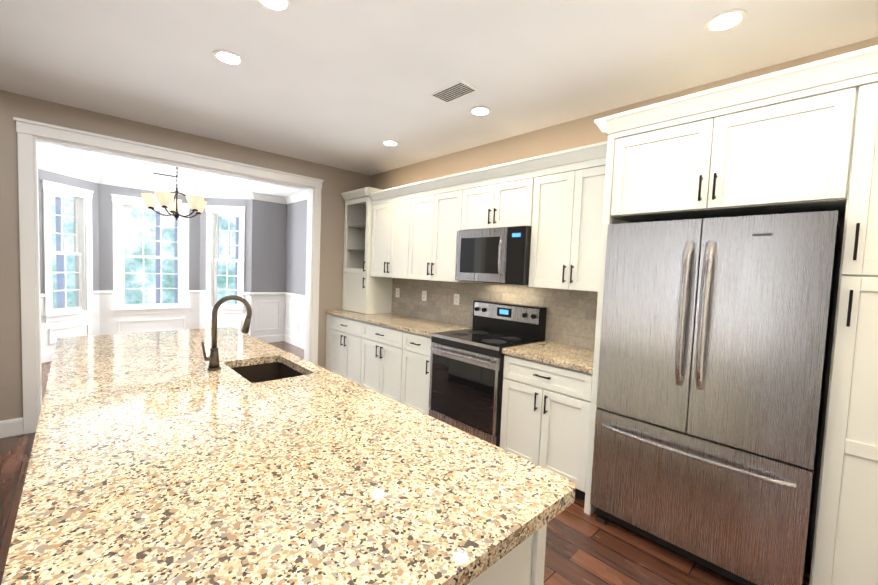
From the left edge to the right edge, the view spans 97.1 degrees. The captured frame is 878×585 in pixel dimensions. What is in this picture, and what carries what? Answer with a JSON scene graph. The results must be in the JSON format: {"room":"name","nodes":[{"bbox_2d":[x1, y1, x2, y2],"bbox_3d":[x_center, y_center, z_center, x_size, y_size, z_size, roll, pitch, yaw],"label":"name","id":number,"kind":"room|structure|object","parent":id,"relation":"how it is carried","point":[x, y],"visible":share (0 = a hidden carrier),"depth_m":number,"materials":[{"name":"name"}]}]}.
{"room":"kitchen","nodes":[
{"label":"kitchen","id":0,"kind":"room"},
{"bbox_2d":[0,90,371,420],"bbox_3d":[-3.370,-0.204,3.242,6.360,2.740,0.150,-1,4,-43],"label":"wall","id":1,"kind":"structure","parent":0,"point":[276,235],"depth_m":5.22,"materials":[{"name":"beige paint"}]},
{"bbox_2d":[0,417,22,437],"bbox_3d":[-4.491,1.113,2.199,2.915,0.139,0.016,-1,4,-43],"label":"baseboard","id":2,"kind":"structure","parent":1,"relation":"attached to","point":[11,427],"depth_m":3.14,"materials":[{"name":"white wood"}]},
{"bbox_2d":[41,180,95,321],"bbox_3d":[-5.429,-0.575,5.633,0.200,1.935,0.740,2,3,2],"label":"bay window","id":3,"kind":"structure","parent":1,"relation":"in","point":[82,252],"depth_m":5.73,"materials":[{"name":"white wood"}]},
{"bbox_2d":[111,194,189,314],"bbox_3d":[-4.893,-0.609,6.619,1.080,1.935,0.200,-1,4,-43],"label":"bay window","id":4,"kind":"structure","parent":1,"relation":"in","point":[121,306],"depth_m":6.56,"materials":[{"name":"white wood"}]},
{"bbox_2d":[13,117,323,433],"bbox_3d":[-2.498,-0.120,4.060,2.600,2.549,0.208,-1,4,-43],"label":"trim","id":5,"kind":"structure","parent":1,"relation":"attached to","point":[31,135],"depth_m":3.27,"materials":[{"name":"white wood"}]},
{"bbox_2d":[38,159,306,362],"bbox_3d":[-3.720,-0.336,5.340,4.020,2.740,3.400,-1,4,-43],"label":"trim","id":6,"kind":"structure","parent":1,"relation":"attached to","point":[70,172],"depth_m":6.83,"materials":[{"name":"white wood"}]},
{"bbox_2d":[204,205,245,313],"bbox_3d":[-3.873,-0.594,7.089,0.740,1.935,0.200,2,3,2],"label":"bay window","id":7,"kind":"structure","parent":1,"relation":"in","point":[214,213],"depth_m":7.05,"materials":[{"name":"white wood"}]},
{"bbox_2d":[0,341,811,584],"bbox_3d":[-2.804,1.248,2.774,6.520,0.060,9.000,-1,4,-43],"label":"floor","id":8,"kind":"structure","parent":0,"point":[582,548],"depth_m":2.10,"materials":[{"name":"brown wood"}]},
{"bbox_2d":[325,313,356,382],"bbox_3d":[-0.933,0.734,4.879,0.598,0.879,0.916,-1,4,-43],"label":"base cabinet","id":9,"kind":"object","parent":8,"relation":"on","point":[341,333],"depth_m":4.70,"materials":[{"name":"white paint"}]},
{"bbox_2d":[357,321,396,398],"bbox_3d":[-0.409,0.786,4.320,0.598,0.879,0.871,-1,4,-43],"label":"base cabinet","id":10,"kind":"object","parent":8,"relation":"on","point":[376,345],"depth_m":4.15,"materials":[{"name":"white paint"}]},
{"bbox_2d":[325,309,471,336],"bbox_3d":[-0.536,0.313,4.434,0.618,0.040,2.048,-1,4,-43],"label":"countertop","id":11,"kind":"structure","parent":10,"relation":"on","point":[423,327],"depth_m":4.14,"materials":[{"name":"beige stone"}]},
{"bbox_2d":[341,187,392,313],"bbox_3d":[-0.913,-0.508,4.950,0.448,1.508,0.635,-1,4,-43],"label":"cabinet","id":12,"kind":"object","parent":11,"relation":"on","point":[364,292],"visible":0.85,"depth_m":4.88,"materials":[{"name":"white paint"}]},
{"bbox_2d":[393,329,430,414],"bbox_3d":[-0.023,0.824,3.908,0.598,0.879,0.513,-1,4,-43],"label":"base cabinet","id":13,"kind":"object","parent":8,"relation":"on","point":[411,390],"depth_m":3.72,"materials":[{"name":"white paint"}]},
{"bbox_2d":[428,300,546,446],"bbox_3d":[0.390,0.686,3.394,0.685,1.165,0.770,-1,4,-43],"label":"range","id":14,"kind":"object","parent":8,"relation":"on","point":[466,379],"visible":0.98,"depth_m":3.26,"materials":[{"name":"silver metal"}]},
{"bbox_2d":[473,527,546,584],"bbox_3d":[-1.047,0.892,1.976,0.842,0.879,3.150,-1,4,-43],"label":"kitchen island","id":15,"kind":"object","parent":8,"relation":"on","point":[526,564],"depth_m":1.03,"materials":[{"name":"white paint"}]},
{"bbox_2d":[1,327,575,584],"bbox_3d":[-1.117,0.434,1.855,1.090,0.040,3.230,-1,4,-43],"label":"island countertop","id":16,"kind":"structure","parent":15,"relation":"on","point":[148,464],"depth_m":1.01,"materials":[{"name":"beige stone"}]},
{"bbox_2d":[201,295,251,370],"bbox_3d":[-1.122,0.207,2.055,0.242,0.387,0.064,-1,4,-43],"label":"faucet","id":17,"kind":"object","parent":16,"relation":"on","point":[213,360],"visible":1,"depth_m":2.01,"materials":[{"name":"brown metal"}]},
{"bbox_2d":[500,353,592,500],"bbox_3d":[0.926,0.919,2.896,0.598,0.879,0.708,-1,4,-43],"label":"base cabinet","id":18,"kind":"object","parent":8,"relation":"on","point":[546,403],"depth_m":2.65,"materials":[{"name":"white paint"}]},
{"bbox_2d":[502,341,593,372],"bbox_3d":[0.937,0.459,2.863,0.618,0.040,0.708,-1,4,-43],"label":"countertop","id":19,"kind":"structure","parent":18,"relation":"on","point":[581,359],"depth_m":2.77,"materials":[{"name":"beige stone"}]},
{"bbox_2d":[590,210,839,584],"bbox_3d":[1.482,0.525,2.167,0.734,1.790,0.935,-1,4,-43],"label":"refrigerator","id":20,"kind":"object","parent":8,"relation":"on","point":[714,342],"visible":1,"depth_m":1.87,"materials":[{"name":"silver metal"}]},
{"bbox_2d":[809,69,877,584],"bbox_3d":[2.068,0.307,1.653,0.618,2.330,0.542,-1,4,-43],"label":"tall cabinet","id":21,"kind":"object","parent":8,"relation":"on","point":[845,542],"depth_m":1.59,"materials":[{"name":"white paint"}]},
{"bbox_2d":[0,0,877,196],"bbox_3d":[-2.693,-1.546,2.618,6.520,0.060,9.000,-1,4,-43],"label":"ceiling","id":22,"kind":"structure","parent":0,"point":[350,85],"depth_m":2.38,"materials":[{"name":"white paint"}]},
{"bbox_2d":[150,171,175,177],"bbox_3d":[-4.054,-1.738,5.721,0.320,0.009,0.170,-1,4,-43],"label":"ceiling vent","id":23,"kind":"object","parent":22,"relation":"in","point":[156,173],"depth_m":5.69,"materials":[{"name":"white metal"}]},
{"bbox_2d":[141,167,206,220],"bbox_3d":[-3.356,-1.294,4.954,0.718,0.754,0.689,-1,4,-43],"label":"chandelier","id":24,"kind":"object","parent":22,"relation":"hanging from","point":[165,200],"visible":0.98,"depth_m":4.83,"materials":[{"name":"beige glass"}]},
{"bbox_2d":[213,50,243,65],"bbox_3d":[-1.295,-1.443,2.385,0.169,0.007,0.169,2,3,2],"label":"recessed light","id":25,"kind":"object","parent":22,"relation":"in","point":[227,57],"depth_m":2.38,"materials":[{"name":"white"}]},
{"bbox_2d":[256,0,291,11],"bbox_3d":[-0.790,-1.393,1.846,0.169,0.007,0.169,2,3,2],"label":"recessed light","id":26,"kind":"object","parent":22,"relation":"in","point":[273,5],"depth_m":1.88,"materials":[{"name":"white"}]},
{"bbox_2d":[382,140,398,145],"bbox_3d":[-0.489,-1.494,3.878,0.169,0.007,0.169,2,3,2],"label":"recessed light","id":27,"kind":"object","parent":22,"relation":"in","point":[386,142],"depth_m":3.87,"materials":[{"name":"white"}]},
{"bbox_2d":[429,80,478,102],"bbox_3d":[0.101,-1.405,2.722,0.170,0.009,0.320,-1,4,-43],"label":"ceiling vent","id":28,"kind":"object","parent":22,"relation":"in","point":[455,91],"depth_m":2.71,"materials":[{"name":"white metal"}]},
{"bbox_2d":[470,106,490,115],"bbox_3d":[0.324,-1.414,3.026,0.169,0.007,0.169,2,3,2],"label":"recessed light","id":29,"kind":"object","parent":22,"relation":"in","point":[479,110],"depth_m":3.02,"materials":[{"name":"white"}]},
{"bbox_2d":[704,9,747,32],"bbox_3d":[1.380,-1.308,1.870,0.169,0.007,0.169,2,3,2],"label":"recessed light","id":30,"kind":"object","parent":22,"relation":"in","point":[726,20],"depth_m":1.86,"materials":[{"name":"white"}]},
{"bbox_2d":[368,37,877,554],"bbox_3d":[-0.174,-0.153,4.607,0.150,2.740,8.270,-1,4,-43],"label":"wall","id":31,"kind":"structure","parent":0,"point":[580,132],"depth_m":3.21,"materials":[{"name":"beige paint"}]},
{"bbox_2d":[370,193,404,277],"bbox_3d":[-0.421,-0.623,4.496,0.348,0.910,0.792,-1,4,-43],"label":"upper cabinet","id":32,"kind":"object","parent":31,"relation":"attached to","point":[388,213],"depth_m":4.41,"materials":[{"name":"white paint"}]},
{"bbox_2d":[395,288,399,296],"bbox_3d":[-0.519,0.003,4.842,0.009,0.115,0.074,-1,4,-43],"label":"outlet","id":33,"kind":"object","parent":31,"relation":"attached to","point":[397,289],"depth_m":4.84,"materials":[{"name":"white plastic"}]},
{"bbox_2d":[422,291,426,300],"bbox_3d":[-0.171,0.038,4.471,0.009,0.115,0.074,-1,4,-43],"label":"outlet","id":34,"kind":"object","parent":31,"relation":"attached to","point":[424,293],"depth_m":4.46,"materials":[{"name":"white plastic"}]},
{"bbox_2d":[401,181,464,282],"bbox_3d":[0.045,-0.577,3.999,0.348,0.910,0.822,-1,4,-43],"label":"upper cabinet","id":35,"kind":"object","parent":31,"relation":"attached to","point":[428,212],"depth_m":3.90,"materials":[{"name":"white paint"}]},
{"bbox_2d":[454,294,459,304],"bbox_3d":[0.184,0.073,4.092,0.009,0.115,0.074,-1,4,-43],"label":"outlet","id":36,"kind":"object","parent":31,"relation":"attached to","point":[456,297],"depth_m":4.09,"materials":[{"name":"white plastic"}]},
{"bbox_2d":[449,213,532,284],"bbox_3d":[0.539,-0.349,3.396,0.456,0.522,0.752,-1,4,-43],"label":"microwave","id":37,"kind":"object","parent":31,"relation":"attached to","point":[481,249],"depth_m":3.26,"materials":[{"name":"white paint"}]},
{"bbox_2d":[391,278,597,348],"bbox_3d":[0.408,0.132,3.869,0.012,0.458,2.938,-1,4,-43],"label":"tile backsplash","id":38,"kind":"structure","parent":31,"relation":"attached to","point":[571,317],"depth_m":3.66,"materials":[{"name":"tile"}]},
{"bbox_2d":[457,169,532,220],"bbox_3d":[0.595,-0.763,3.410,0.348,0.430,0.760,-1,4,-43],"label":"upper cabinet","id":39,"kind":"object","parent":31,"relation":"attached to","point":[502,194],"depth_m":3.27,"materials":[{"name":"white paint"}]},
{"bbox_2d":[528,153,606,291],"bbox_3d":[1.079,-0.474,2.896,0.348,0.910,0.688,-1,4,-43],"label":"upper cabinet","id":40,"kind":"object","parent":31,"relation":"attached to","point":[535,222],"depth_m":2.80,"materials":[{"name":"white paint"}]},
{"bbox_2d":[608,73,851,223],"bbox_3d":[1.587,-0.665,2.154,0.618,0.484,0.975,-1,4,-43],"label":"upper cabinet","id":41,"kind":"object","parent":31,"relation":"attached to","point":[803,138],"depth_m":1.87,"materials":[{"name":"white paint"}]},
{"label":"outside","id":42,"kind":"structure","parent":0,"visible":0},
{"bbox_2d":[51,196,238,308],"bbox_3d":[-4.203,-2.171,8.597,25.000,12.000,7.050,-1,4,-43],"label":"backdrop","id":43,"kind":"structure","parent":42,"point":[57,258],"depth_m":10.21,"materials":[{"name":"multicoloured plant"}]}
]}

